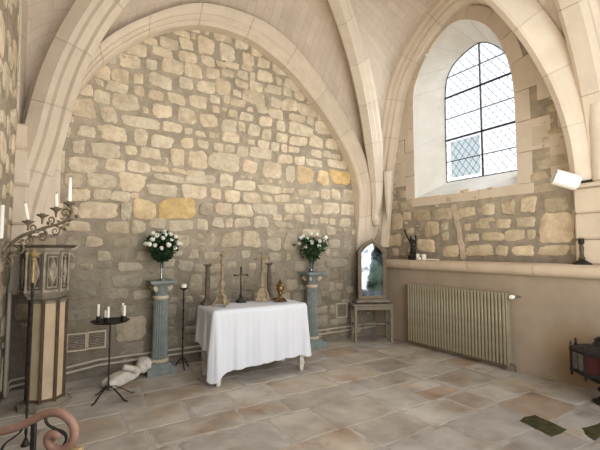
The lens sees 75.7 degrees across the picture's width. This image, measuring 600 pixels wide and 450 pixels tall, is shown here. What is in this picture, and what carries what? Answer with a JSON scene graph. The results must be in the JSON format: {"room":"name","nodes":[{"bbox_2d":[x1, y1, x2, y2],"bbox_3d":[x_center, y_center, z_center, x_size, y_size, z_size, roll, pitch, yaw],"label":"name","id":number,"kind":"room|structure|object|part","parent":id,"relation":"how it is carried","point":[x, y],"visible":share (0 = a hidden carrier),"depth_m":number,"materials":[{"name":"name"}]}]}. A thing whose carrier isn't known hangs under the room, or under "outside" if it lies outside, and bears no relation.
{"room":"church","nodes":[
{"label":"church","id":0,"kind":"room"},
{"bbox_2d":[0,0,20,401],"bbox_3d":[-1.367,-0.980,1.498,0.036,5.150,6.280,2,-4,-32],"label":"wall","id":1,"kind":"structure","parent":0,"point":[9,9],"depth_m":3.46,"materials":[{"name":"stone"}]},
{"bbox_2d":[7,123,29,294],"bbox_3d":[-2.916,-0.166,4.021,0.150,1.750,0.280,2,-4,-32],"label":"trim","id":2,"kind":"structure","parent":1,"relation":"attached to","point":[21,176],"depth_m":3.91,"materials":[{"name":"stone"}]},
{"bbox_2d":[17,0,27,123],"bbox_3d":[-2.140,-2.200,2.848,0.055,3.058,3.737,2,-4,-32],"label":"trim","id":3,"kind":"structure","parent":1,"relation":"attached to","point":[21,74],"depth_m":4.01,"materials":[{"name":"stone"}]},
{"bbox_2d":[8,30,386,389],"bbox_3d":[-0.739,-0.665,5.590,5.650,5.050,0.044,2,-4,-32],"label":"wall","id":4,"kind":"structure","parent":0,"point":[197,136],"depth_m":5.14,"materials":[{"name":"stone"}]},
{"bbox_2d":[11,0,129,235],"bbox_3d":[-1.608,-1.796,4.146,3.027,3.819,0.283,0,-4,1],"label":"arch rib","id":5,"kind":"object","parent":4,"relation":"attached to","point":[68,58],"depth_m":4.04,"materials":[{"name":"stone"}]},
{"bbox_2d":[67,332,86,352],"bbox_3d":[-2.505,1.312,4.324,0.200,0.200,0.045,2,-4,-32],"label":"air vent","id":6,"kind":"object","parent":4,"relation":"in","point":[79,335],"visible":0.88,"depth_m":4.32,"materials":[{"name":"metal"}]},
{"bbox_2d":[86,329,105,349],"bbox_3d":[-2.335,1.314,4.430,0.195,0.200,0.045,2,-4,-32],"label":"air vent","id":7,"kind":"object","parent":4,"relation":"in","point":[102,344],"visible":1,"depth_m":4.42,"materials":[{"name":"metal"}]},
{"bbox_2d":[88,332,104,347],"bbox_3d":[-2.336,1.316,4.431,0.163,0.160,0.034,2,-4,-32],"label":"grille","id":8,"kind":"object","parent":7,"relation":"attached to","point":[93,334],"depth_m":4.42,"materials":[{"name":"metal"}]},
{"bbox_2d":[3,291,375,398],"bbox_3d":[-0.746,1.239,5.169,5.079,1.024,0.428,2,-4,-32],"label":"pipe","id":9,"kind":"object","parent":4,"relation":"attached to","point":[5,390],"visible":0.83,"depth_m":3.69,"materials":[{"name":"beige metal"}]},
{"bbox_2d":[7,290,375,388],"bbox_3d":[-0.764,1.211,5.201,5.079,0.964,0.358,2,-4,-32],"label":"pipe","id":10,"kind":"object","parent":4,"relation":"attached to","point":[198,346],"visible":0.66,"depth_m":4.46,"materials":[{"name":"beige metal"}]},
{"bbox_2d":[39,3,372,251],"bbox_3d":[-0.796,-1.245,5.455,4.911,3.490,0.235,2,-4,-32],"label":"wall arch","id":11,"kind":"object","parent":4,"relation":"attached to","point":[253,31],"depth_m":5.63,"materials":[{"name":"stone"}]},
{"bbox_2d":[335,302,347,317],"bbox_3d":[0.677,1.397,6.326,0.225,0.235,0.045,2,-4,-32],"label":"air vent","id":12,"kind":"object","parent":4,"relation":"in","point":[336,304],"visible":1,"depth_m":6.31,"materials":[{"name":"metal"}]},
{"bbox_2d":[337,304,345,316],"bbox_3d":[0.677,1.398,6.326,0.193,0.191,0.034,2,-4,-32],"label":"grille","id":13,"kind":"object","parent":12,"relation":"attached to","point":[341,307],"depth_m":6.32,"materials":[{"name":"metal"}]},
{"bbox_2d":[327,0,382,220],"bbox_3d":[0.618,-1.886,5.457,0.302,3.470,3.011,-2,-4,29],"label":"trim","id":14,"kind":"structure","parent":4,"relation":"attached to","point":[344,12],"depth_m":6.09,"materials":[{"name":"stone"}]},
{"bbox_2d":[373,171,392,225],"bbox_3d":[1.422,-0.450,6.666,0.376,0.940,0.177,0,-4,-4],"label":"trim","id":15,"kind":"structure","parent":4,"relation":"attached to","point":[387,175],"depth_m":6.62,"materials":[{"name":"stone"}]},
{"bbox_2d":[0,334,599,449],"bbox_3d":[0.462,1.555,1.520,8.506,0.007,8.315,2,-4,-32],"label":"floor","id":16,"kind":"structure","parent":0,"point":[374,392],"depth_m":3.59,"materials":[{"name":"beige stone"}]},
{"bbox_2d":[21,249,39,446],"bbox_3d":[-2.041,0.910,2.916,0.072,1.460,0.072,2,-4,-32],"label":"staff","id":17,"kind":"object","parent":16,"relation":"on","point":[33,254],"visible":0.95,"depth_m":2.92,"materials":[{"name":"metal"}]},
{"bbox_3d":[-2.041,1.616,2.871,0.056,0.045,0.056,2,-4,-32],"label":"foot plate","id":18,"kind":"part","parent":17,"relation":"part of","materials":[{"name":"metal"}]},
{"bbox_3d":[-2.041,0.219,2.961,0.072,0.075,0.072,2,-4,-32],"label":"gilded knob","id":19,"kind":"part","parent":17,"relation":"part of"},
{"bbox_2d":[0,201,77,304],"bbox_3d":[-1.789,0.727,2.547,0.585,1.778,0.146,0,-4,0],"label":"candelabrum","id":20,"kind":"object","parent":16,"relation":"on","point":[69,204],"visible":1,"depth_m":2.58,"materials":[{"name":"metal"}]},
{"bbox_2d":[0,203,4,237],"bbox_3d":[-2.006,-0.029,2.596,0.026,0.237,0.025,2,-4,-32],"label":"candle","id":21,"kind":"object","parent":20,"relation":"on","point":[2,207],"visible":1,"depth_m":2.59,"materials":[{"name":"white wax"}]},
{"bbox_3d":[-2.006,0.858,2.539,0.150,1.515,0.146,0,-4,0],"label":"stem","id":22,"kind":"part","parent":20,"relation":"part of","materials":[{"name":"metal"}]},
{"bbox_2d":[23,203,29,219],"bbox_3d":[-1.841,-0.090,2.600,0.049,0.137,0.022,0,-4,0],"label":"candle","id":23,"kind":"object","parent":20,"relation":"on","point":[25,205],"visible":0.93,"depth_m":2.59,"materials":[{"name":"white wax"}]},
{"bbox_2d":[22,220,34,229],"bbox_3d":[-1.828,0.000,2.595,0.076,0.072,0.076,0,-4,0],"label":"candle cup","id":24,"kind":"object","parent":20,"relation":"on","point":[27,222],"depth_m":2.59,"materials":[{"name":"metal"}]},
{"bbox_2d":[36,213,48,223],"bbox_3d":[-1.733,-0.043,2.597,0.076,0.072,0.076,0,-4,0],"label":"candle cup","id":25,"kind":"object","parent":20,"relation":"on","point":[42,215],"depth_m":2.59,"materials":[{"name":"metal"}]},
{"bbox_2d":[54,192,57,206],"bbox_3d":[-1.645,-0.167,2.605,0.028,0.112,0.022,0,-4,0],"label":"candle","id":26,"kind":"object","parent":20,"relation":"on","point":[56,194],"visible":0.93,"depth_m":2.60,"materials":[{"name":"white wax"}]},
{"bbox_2d":[50,207,62,217],"bbox_3d":[-1.642,-0.087,2.600,0.076,0.072,0.076,0,-4,0],"label":"candle cup","id":27,"kind":"object","parent":20,"relation":"on","point":[55,209],"depth_m":2.59,"materials":[{"name":"metal"}]},
{"bbox_2d":[67,176,71,200],"bbox_3d":[-1.556,-0.242,2.610,0.026,0.187,0.025,2,-4,-32],"label":"candle","id":28,"kind":"object","parent":20,"relation":"on","point":[69,197],"visible":0.93,"depth_m":2.60,"materials":[{"name":"white wax"}]},
{"bbox_2d":[63,201,75,207],"bbox_3d":[-1.556,-0.139,2.603,0.076,0.042,0.076,0,-4,0],"label":"candle cup","id":29,"kind":"object","parent":20,"relation":"on","point":[69,204],"depth_m":2.59,"materials":[{"name":"metal"}]},
{"bbox_2d":[0,408,83,449],"bbox_3d":[-0.935,1.063,1.227,0.462,0.936,0.070,0,-4,0],"label":"stair handrail","id":30,"kind":"object","parent":16,"relation":"on","point":[49,439],"visible":1,"depth_m":1.24,"materials":[{"name":"brown wood"}]},
{"bbox_2d":[16,295,71,414],"bbox_3d":[-2.404,1.189,3.664,0.432,1.000,0.441,0,-4,7],"label":"pedestal","id":31,"kind":"object","parent":16,"relation":"on","point":[47,376],"visible":0.83,"depth_m":3.55,"materials":[{"name":"grey wood"}]},
{"bbox_2d":[13,245,76,298],"bbox_3d":[-2.458,0.442,3.714,0.495,0.498,0.495,-3,-5,35],"label":"tabernacle","id":32,"kind":"object","parent":31,"relation":"on","point":[52,264],"visible":0.95,"depth_m":3.58,"materials":[{"name":"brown wood"}]},
{"bbox_3d":[-2.623,0.441,3.610,0.027,0.375,0.027,-3,-5,35],"label":"corner post","id":33,"kind":"part","parent":32,"relation":"part of","materials":[{"name":"brown wood"}]},
{"bbox_3d":[-2.563,0.435,3.565,0.080,0.269,0.010,-3,-5,35],"label":"lozenge panel","id":34,"kind":"part","parent":32,"relation":"part of","materials":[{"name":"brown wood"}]},
{"bbox_3d":[-2.563,0.435,3.566,0.109,0.325,0.009,-3,-5,35],"label":"door","id":35,"kind":"part","parent":32,"relation":"part of","materials":[{"name":"brown wood"}]},
{"bbox_3d":[-2.501,0.435,3.524,0.027,0.375,0.027,-3,-5,35],"label":"corner post","id":36,"kind":"part","parent":32,"relation":"part of","materials":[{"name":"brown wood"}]},
{"bbox_3d":[-2.428,0.433,3.535,0.109,0.325,0.009,1,-4,-10],"label":"door","id":37,"kind":"part","parent":32,"relation":"part of","materials":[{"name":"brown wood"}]},
{"bbox_3d":[-2.426,0.433,3.536,0.074,0.269,0.037,2,-4,-32],"label":"lozenge panel","id":38,"kind":"part","parent":32,"relation":"part of","materials":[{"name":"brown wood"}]},
{"bbox_3d":[-2.355,0.437,3.549,0.027,0.375,0.027,-3,-5,35],"label":"corner post","id":39,"kind":"part","parent":32,"relation":"part of","materials":[{"name":"brown wood"}]},
{"bbox_3d":[-2.458,0.207,3.729,0.495,0.028,0.495,-3,-5,35],"label":"cornice","id":40,"kind":"part","parent":32,"relation":"part of","materials":[{"name":"brown wood"}]},
{"bbox_3d":[-2.310,0.438,3.609,0.009,0.325,0.109,-3,-5,35],"label":"door","id":41,"kind":"part","parent":32,"relation":"part of","materials":[{"name":"brown wood"}]},
{"bbox_3d":[-2.309,0.438,3.608,0.010,0.269,0.080,-3,-5,35],"label":"lozenge panel","id":42,"kind":"part","parent":32,"relation":"part of","materials":[{"name":"brown wood"}]},
{"bbox_3d":[-2.269,0.445,3.670,0.027,0.375,0.027,-3,-5,35],"label":"corner post","id":43,"kind":"part","parent":32,"relation":"part of","materials":[{"name":"brown wood"}]},
{"bbox_3d":[-2.280,0.447,3.744,0.009,0.325,0.109,1,-4,-10],"label":"door","id":44,"kind":"part","parent":32,"relation":"part of","materials":[{"name":"brown wood"}]},
{"bbox_3d":[-2.278,0.447,3.744,0.010,0.269,0.080,1,-4,-10],"label":"lozenge panel","id":45,"kind":"part","parent":32,"relation":"part of","materials":[{"name":"brown wood"}]},
{"bbox_3d":[-2.294,0.454,3.817,0.027,0.375,0.027,-3,-5,35],"label":"corner post","id":46,"kind":"part","parent":32,"relation":"part of","materials":[{"name":"brown wood"}]},
{"bbox_2d":[90,316,134,405],"bbox_3d":[-1.857,1.297,3.798,0.396,0.797,0.360,1,-4,-8],"label":"candelabrum","id":47,"kind":"object","parent":16,"relation":"on","point":[109,321],"visible":0.98,"depth_m":3.78,"materials":[{"name":"metal"}]},
{"bbox_2d":[97,304,99,315],"bbox_3d":[-1.987,0.850,3.804,0.023,0.162,0.022,2,-4,-32],"label":"candle","id":48,"kind":"object","parent":47,"relation":"in","point":[98,305],"visible":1,"depth_m":3.80,"materials":[{"name":"white wax"}]},
{"bbox_3d":[-1.907,1.630,3.684,0.018,0.117,0.191,-1,-4,20],"label":"leg","id":49,"kind":"part","parent":47,"relation":"part of","materials":[{"name":"metal"}]},
{"bbox_2d":[107,305,109,317],"bbox_3d":[-1.849,0.850,3.724,0.023,0.150,0.022,2,-4,-32],"label":"candle","id":50,"kind":"object","parent":47,"relation":"in","point":[108,307],"visible":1,"depth_m":3.72,"materials":[{"name":"white wax"}]},
{"bbox_2d":[90,317,129,324],"bbox_3d":[-1.875,0.953,3.817,0.360,0.021,0.360,2,-4,-32],"label":"tray","id":51,"kind":"object","parent":47,"relation":"on","point":[113,320],"depth_m":3.78,"materials":[{"name":"metal"}]},
{"bbox_3d":[-1.762,1.633,3.733,0.241,0.117,0.018,-1,-4,20],"label":"leg","id":52,"kind":"part","parent":47,"relation":"part of","materials":[{"name":"metal"}]},
{"bbox_3d":[-1.780,1.641,3.854,0.251,0.117,0.018,3,-5,-40],"label":"leg","id":53,"kind":"part","parent":47,"relation":"part of","materials":[{"name":"metal"}]},
{"bbox_2d":[123,304,125,315],"bbox_3d":[-1.740,0.858,3.824,0.025,0.147,0.024,2,-4,-32],"label":"candle","id":54,"kind":"object","parent":47,"relation":"in","point":[124,306],"visible":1,"depth_m":3.81,"materials":[{"name":"white wax"}]},
{"bbox_2d":[101,356,152,389],"bbox_3d":[-1.886,1.618,4.268,0.260,0.221,0.634,-1,-4,21],"label":"cherub statue","id":55,"kind":"object","parent":16,"relation":"on","point":[128,373],"visible":0.91,"depth_m":4.15,"materials":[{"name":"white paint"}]},
{"bbox_2d":[144,279,176,377],"bbox_3d":[-1.677,1.209,4.631,0.330,1.085,0.330,2,-4,-32],"label":"pedestal","id":56,"kind":"object","parent":16,"relation":"on","point":[161,366],"visible":0.98,"depth_m":4.56,"materials":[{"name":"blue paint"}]},
{"bbox_3d":[-1.677,0.543,4.674,0.110,0.250,0.110,2,-4,-32],"label":"flower vase","id":57,"kind":"object","parent":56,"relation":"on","visible":0},
{"bbox_2d":[143,230,182,263],"bbox_3d":[-1.658,0.262,4.682,0.451,0.417,0.345,1,-4,-20],"label":"bouquet","id":58,"kind":"object","parent":57,"relation":"in","point":[162,246],"visible":1,"depth_m":4.62,"materials":[{"name":"green plant"}]},
{"bbox_2d":[175,287,188,370],"bbox_3d":[-1.430,1.266,4.743,0.192,0.984,0.171,2,-4,-32],"label":"candlestick","id":59,"kind":"object","parent":16,"relation":"on","point":[183,289],"visible":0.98,"depth_m":4.75,"materials":[{"name":"black metal"}]},
{"bbox_2d":[201,346,304,386],"bbox_3d":[-0.553,1.356,4.620,1.150,0.790,0.520,2,-4,-32],"label":"altar table","id":60,"kind":"object","parent":16,"relation":"on","point":[300,361],"visible":0.2,"depth_m":4.50,"materials":[{"name":"white paint"}]},
{"bbox_3d":[-1.117,1.368,4.529,0.068,0.755,0.068,2,-4,-32],"label":"leg","id":61,"kind":"part","parent":60,"relation":"part of","materials":[{"name":"white paint"}]},
{"bbox_2d":[195,299,310,383],"bbox_3d":[-0.558,1.325,4.631,1.314,0.752,0.684,2,-4,-32],"label":"tablecloth","id":62,"kind":"object","parent":60,"relation":"on","point":[235,336],"visible":0.97,"depth_m":4.33,"materials":[{"name":"white fabric"}]},
{"bbox_2d":[200,263,212,305],"bbox_3d":[-1.098,0.701,4.579,0.130,0.487,0.130,2,-4,-32],"label":"candlestick","id":63,"kind":"object","parent":62,"relation":"on","point":[207,301],"visible":1,"depth_m":4.55,"materials":[{"name":"brown wood"}]},
{"bbox_3d":[-1.098,0.682,4.580,0.068,0.395,0.066,2,-4,-32],"label":"stem","id":64,"kind":"part","parent":63,"relation":"part of","materials":[{"name":"brown wood"}]},
{"bbox_2d":[212,250,228,306],"bbox_3d":[-0.890,0.615,4.460,0.213,0.647,0.189,2,-4,-32],"label":"candlestick","id":65,"kind":"object","parent":62,"relation":"on","point":[221,298],"visible":1,"depth_m":4.46,"materials":[{"name":"brown wood"}]},
{"bbox_3d":[-0.904,0.565,4.485,0.072,0.457,0.070,2,-4,-32],"label":"stem","id":66,"kind":"part","parent":65,"relation":"part of","materials":[{"name":"brown wood"}]},
{"bbox_2d":[233,266,248,302],"bbox_3d":[-0.733,0.737,4.795,0.206,0.443,0.104,2,-4,-32],"label":"crucifix","id":67,"kind":"object","parent":62,"relation":"on","point":[240,299],"visible":1,"depth_m":4.78,"materials":[{"name":"metal"}]},
{"bbox_2d":[254,252,270,301],"bbox_3d":[-0.483,0.653,4.909,0.216,0.625,0.124,1,-4,-17],"label":"crucifix","id":68,"kind":"object","parent":62,"relation":"on","point":[262,295],"visible":1,"depth_m":4.88,"materials":[{"name":"brown wood"}]},
{"bbox_3d":[-0.483,0.713,4.907,0.072,0.175,0.072,1,-4,-17],"label":"stem","id":69,"kind":"part","parent":68,"relation":"part of","materials":[{"name":"brown wood"}]},
{"bbox_2d":[265,262,273,300],"bbox_3d":[-0.400,0.729,5.018,0.130,0.487,0.130,2,-4,-32],"label":"candlestick","id":70,"kind":"object","parent":62,"relation":"on","point":[269,277],"visible":0.89,"depth_m":5.00,"materials":[{"name":"brown wood"}]},
{"bbox_3d":[-0.400,0.710,5.019,0.068,0.395,0.066,2,-4,-32],"label":"stem","id":71,"kind":"part","parent":70,"relation":"part of","materials":[{"name":"brown wood"}]},
{"bbox_2d":[273,279,286,301],"bbox_3d":[-0.250,0.818,4.858,0.173,0.281,0.157,1,-4,-12],"label":"urn","id":72,"kind":"object","parent":62,"relation":"on","point":[280,286],"visible":1,"depth_m":4.83,"materials":[{"name":"gold metal"}]},
{"bbox_3d":[0.011,1.380,4.708,0.068,0.755,0.068,2,-4,-32],"label":"leg","id":73,"kind":"part","parent":60,"relation":"part of","materials":[{"name":"white paint"}]},
{"bbox_2d":[299,271,326,350],"bbox_3d":[0.179,1.269,5.810,0.330,1.118,0.330,2,-4,-32],"label":"pedestal","id":74,"kind":"object","parent":16,"relation":"on","point":[316,343],"visible":0.9,"depth_m":5.74,"materials":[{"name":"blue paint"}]},
{"bbox_2d":[349,302,393,342],"bbox_3d":[1.152,1.561,6.232,0.670,0.590,0.315,0,-4,-6],"label":"side table","id":75,"kind":"object","parent":16,"relation":"on","point":[353,305],"visible":1,"depth_m":6.13,"materials":[{"name":"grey wood"}]},
{"bbox_3d":[0.850,1.580,6.327,0.044,0.565,0.044,0,-4,-6],"label":"leg","id":76,"kind":"part","parent":75,"relation":"part of","materials":[{"name":"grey wood"}]},
{"bbox_3d":[0.877,1.563,6.077,0.044,0.565,0.044,0,-4,-6],"label":"leg","id":77,"kind":"part","parent":75,"relation":"part of","materials":[{"name":"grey wood"}]},
{"bbox_2d":[354,239,389,303],"bbox_3d":[1.167,0.745,6.323,0.550,1.050,0.195,0,-4,-6],"label":"framed mirror","id":78,"kind":"object","parent":75,"relation":"on","point":[371,255],"visible":1,"depth_m":6.27,"materials":[{"name":"brown wood"}]},
{"bbox_2d":[362,244,382,295],"bbox_3d":[1.172,0.725,6.279,0.350,0.845,0.001,0,-4,-6],"label":"mirror glass","id":79,"kind":"object","parent":78,"relation":"attached to","point":[372,270],"depth_m":6.28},
{"bbox_3d":[1.427,1.584,6.389,0.044,0.565,0.044,0,-4,-6],"label":"leg","id":80,"kind":"part","parent":75,"relation":"part of","materials":[{"name":"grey wood"}]},
{"bbox_3d":[1.454,1.568,6.139,0.044,0.565,0.044,0,-4,-6],"label":"leg","id":81,"kind":"part","parent":75,"relation":"part of","materials":[{"name":"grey wood"}]},
{"bbox_2d":[519,415,566,436],"bbox_3d":[2.014,1.655,3.204,0.237,0.010,0.356,1,-4,-18],"label":"floor mat","id":82,"kind":"object","parent":16,"relation":"on","point":[547,427],"visible":1,"depth_m":3.18,"materials":[{"name":"green fabric"}]},
{"bbox_2d":[569,336,599,405],"bbox_3d":[2.880,1.377,3.659,0.508,0.625,0.508,4,-5,-44],"label":"lantern","id":83,"kind":"object","parent":16,"relation":"on","point":[590,367],"visible":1,"depth_m":3.60,"materials":[{"name":"metal"}]},
{"bbox_3d":[2.707,1.287,3.504,0.005,0.165,0.172,4,-5,-44],"label":"pane","id":84,"kind":"part","parent":83,"relation":"part of","materials":[{"name":"red glass"}]},
{"bbox_3d":[2.880,1.107,3.676,0.200,0.085,0.195,4,-5,-44],"label":"crown","id":85,"kind":"part","parent":83,"relation":"part of","materials":[{"name":"metal"}]},
{"bbox_2d":[582,423,599,439],"bbox_3d":[2.409,1.648,3.104,0.419,0.010,0.180,1,-4,-21],"label":"floor mat","id":86,"kind":"object","parent":16,"relation":"on","point":[593,432],"visible":1,"depth_m":3.08,"materials":[{"name":"green fabric"}]},
{"bbox_2d":[23,0,599,238],"bbox_3d":[-0.234,-2.144,2.393,8.100,4.411,6.456,2,-4,-32],"label":"ceiling","id":87,"kind":"structure","parent":0,"point":[310,25],"depth_m":5.82,"materials":[{"name":"beige paint"}]},
{"bbox_2d":[387,3,577,263],"bbox_3d":[3.224,-1.563,4.492,0.074,4.600,6.380,2,-4,-32],"label":"wall","id":88,"kind":"structure","parent":0,"point":[532,220],"depth_m":5.14,"materials":[{"name":"stone"}]},
{"bbox_2d":[379,0,488,246],"bbox_3d":[2.343,-1.627,5.639,0.250,3.876,3.787,2,-4,-32],"label":"trim","id":89,"kind":"structure","parent":88,"relation":"attached to","point":[440,12],"depth_m":6.58,"materials":[{"name":"stone"}]},
{"bbox_2d":[413,20,516,197],"bbox_3d":[2.555,-1.790,5.932,0.409,2.640,1.705,2,-4,-32],"label":"window","id":90,"kind":"structure","parent":88,"relation":"in","point":[429,106],"depth_m":6.33,"materials":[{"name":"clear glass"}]},
{"bbox_3d":[2.788,-1.787,5.928,0.018,2.109,1.324,2,-4,-32],"label":"frame","id":91,"kind":"part","parent":90,"relation":"part of","materials":[{"name":"metal"}]},
{"bbox_2d":[386,259,599,279],"bbox_3d":[3.089,0.506,4.214,0.415,0.150,6.274,2,-4,-32],"label":"trim","id":92,"kind":"structure","parent":88,"relation":"attached to","point":[555,270],"depth_m":4.77,"materials":[{"name":"stone"}]},
{"bbox_2d":[404,229,416,259],"bbox_3d":[1.790,0.314,6.270,0.110,0.499,0.258,2,-4,-32],"label":"statuette","id":93,"kind":"object","parent":92,"relation":"on","point":[412,241],"visible":1,"depth_m":6.20,"materials":[{"name":"metal"}]},
{"bbox_2d":[572,239,592,264],"bbox_3d":[3.067,0.290,4.202,0.180,0.280,0.180,2,-4,-32],"label":"candlestick","id":94,"kind":"object","parent":92,"relation":"on","point":[581,261],"visible":1,"depth_m":4.18,"materials":[{"name":"metal"}]},
{"bbox_2d":[578,239,584,244],"bbox_3d":[3.067,0.183,4.209,0.060,0.065,0.058,2,-4,-32],"label":"cup","id":95,"kind":"object","parent":94,"relation":"on","point":[580,241],"depth_m":4.19,"materials":[{"name":"metal"}]},
{"bbox_3d":[3.067,0.293,4.202,0.068,0.165,0.066,2,-4,-32],"label":"stem","id":96,"kind":"part","parent":94,"relation":"part of","materials":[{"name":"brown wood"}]},
{"bbox_2d":[484,0,588,180],"bbox_3d":[1.602,-2.087,4.245,3.428,3.226,0.174,0,-4,-3],"label":"arch rib","id":97,"kind":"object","parent":88,"relation":"attached to","point":[539,35],"depth_m":4.22,"materials":[{"name":"stone"}]},
{"bbox_2d":[550,169,592,189],"bbox_3d":[2.990,-0.490,4.150,0.535,0.236,0.209,0,-4,6],"label":"wall spotlight","id":98,"kind":"object","parent":88,"relation":"attached to","point":[560,178],"visible":0.97,"depth_m":4.11,"materials":[{"name":"white plastic"}]},
{"bbox_2d":[573,102,599,264],"bbox_3d":[3.207,-0.434,4.125,0.335,1.719,0.541,2,-4,-32],"label":"trim","id":99,"kind":"structure","parent":88,"relation":"attached to","point":[587,195],"depth_m":4.14,"materials":[{"name":"stone"}]},
{"bbox_2d":[375,268,599,391],"bbox_3d":[2.986,1.163,4.106,0.016,1.210,6.280,2,-4,-32],"label":"wall","id":100,"kind":"structure","parent":0,"point":[549,313],"depth_m":4.49,"materials":[{"name":"paint"}]},
{"bbox_2d":[406,284,520,371],"bbox_3d":[2.141,1.332,5.287,0.158,0.925,1.694,2,-4,-32],"label":"radiator","id":101,"kind":"object","parent":100,"relation":"attached to","point":[474,323],"visible":1,"depth_m":5.15,"materials":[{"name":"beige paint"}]},
{"bbox_3d":[1.681,1.347,5.987,0.085,0.865,0.018,2,-4,-32],"label":"panel","id":102,"kind":"part","parent":101,"relation":"part of","materials":[{"name":"beige metal"}]},
{"bbox_3d":[2.519,1.262,4.664,0.080,0.865,0.016,2,-4,-32],"label":"rail","id":103,"kind":"part","parent":101,"relation":"part of","materials":[{"name":"metal"}]},
{"bbox_2d":[554,0,599,172],"bbox_3d":[-0.076,-2.588,2.169,8.660,3.955,0.340,2,-4,-32],"label":"trim","id":104,"kind":"structure","parent":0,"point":[580,19],"depth_m":3.99,"materials":[{"name":"stone"}]},
{"bbox_3d":[0.171,0.606,5.848,0.112,0.210,0.112,2,-4,-32],"label":"flower vase","id":105,"kind":"object","parent":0,"visible":0},
{"bbox_2d":[292,231,328,265],"bbox_3d":[0.199,0.360,5.841,0.596,0.539,0.410,2,-4,-32],"label":"bouquet","id":106,"kind":"object","parent":105,"relation":"in","point":[310,245],"visible":1,"depth_m":5.79,"materials":[{"name":"green plant"}]}
]}

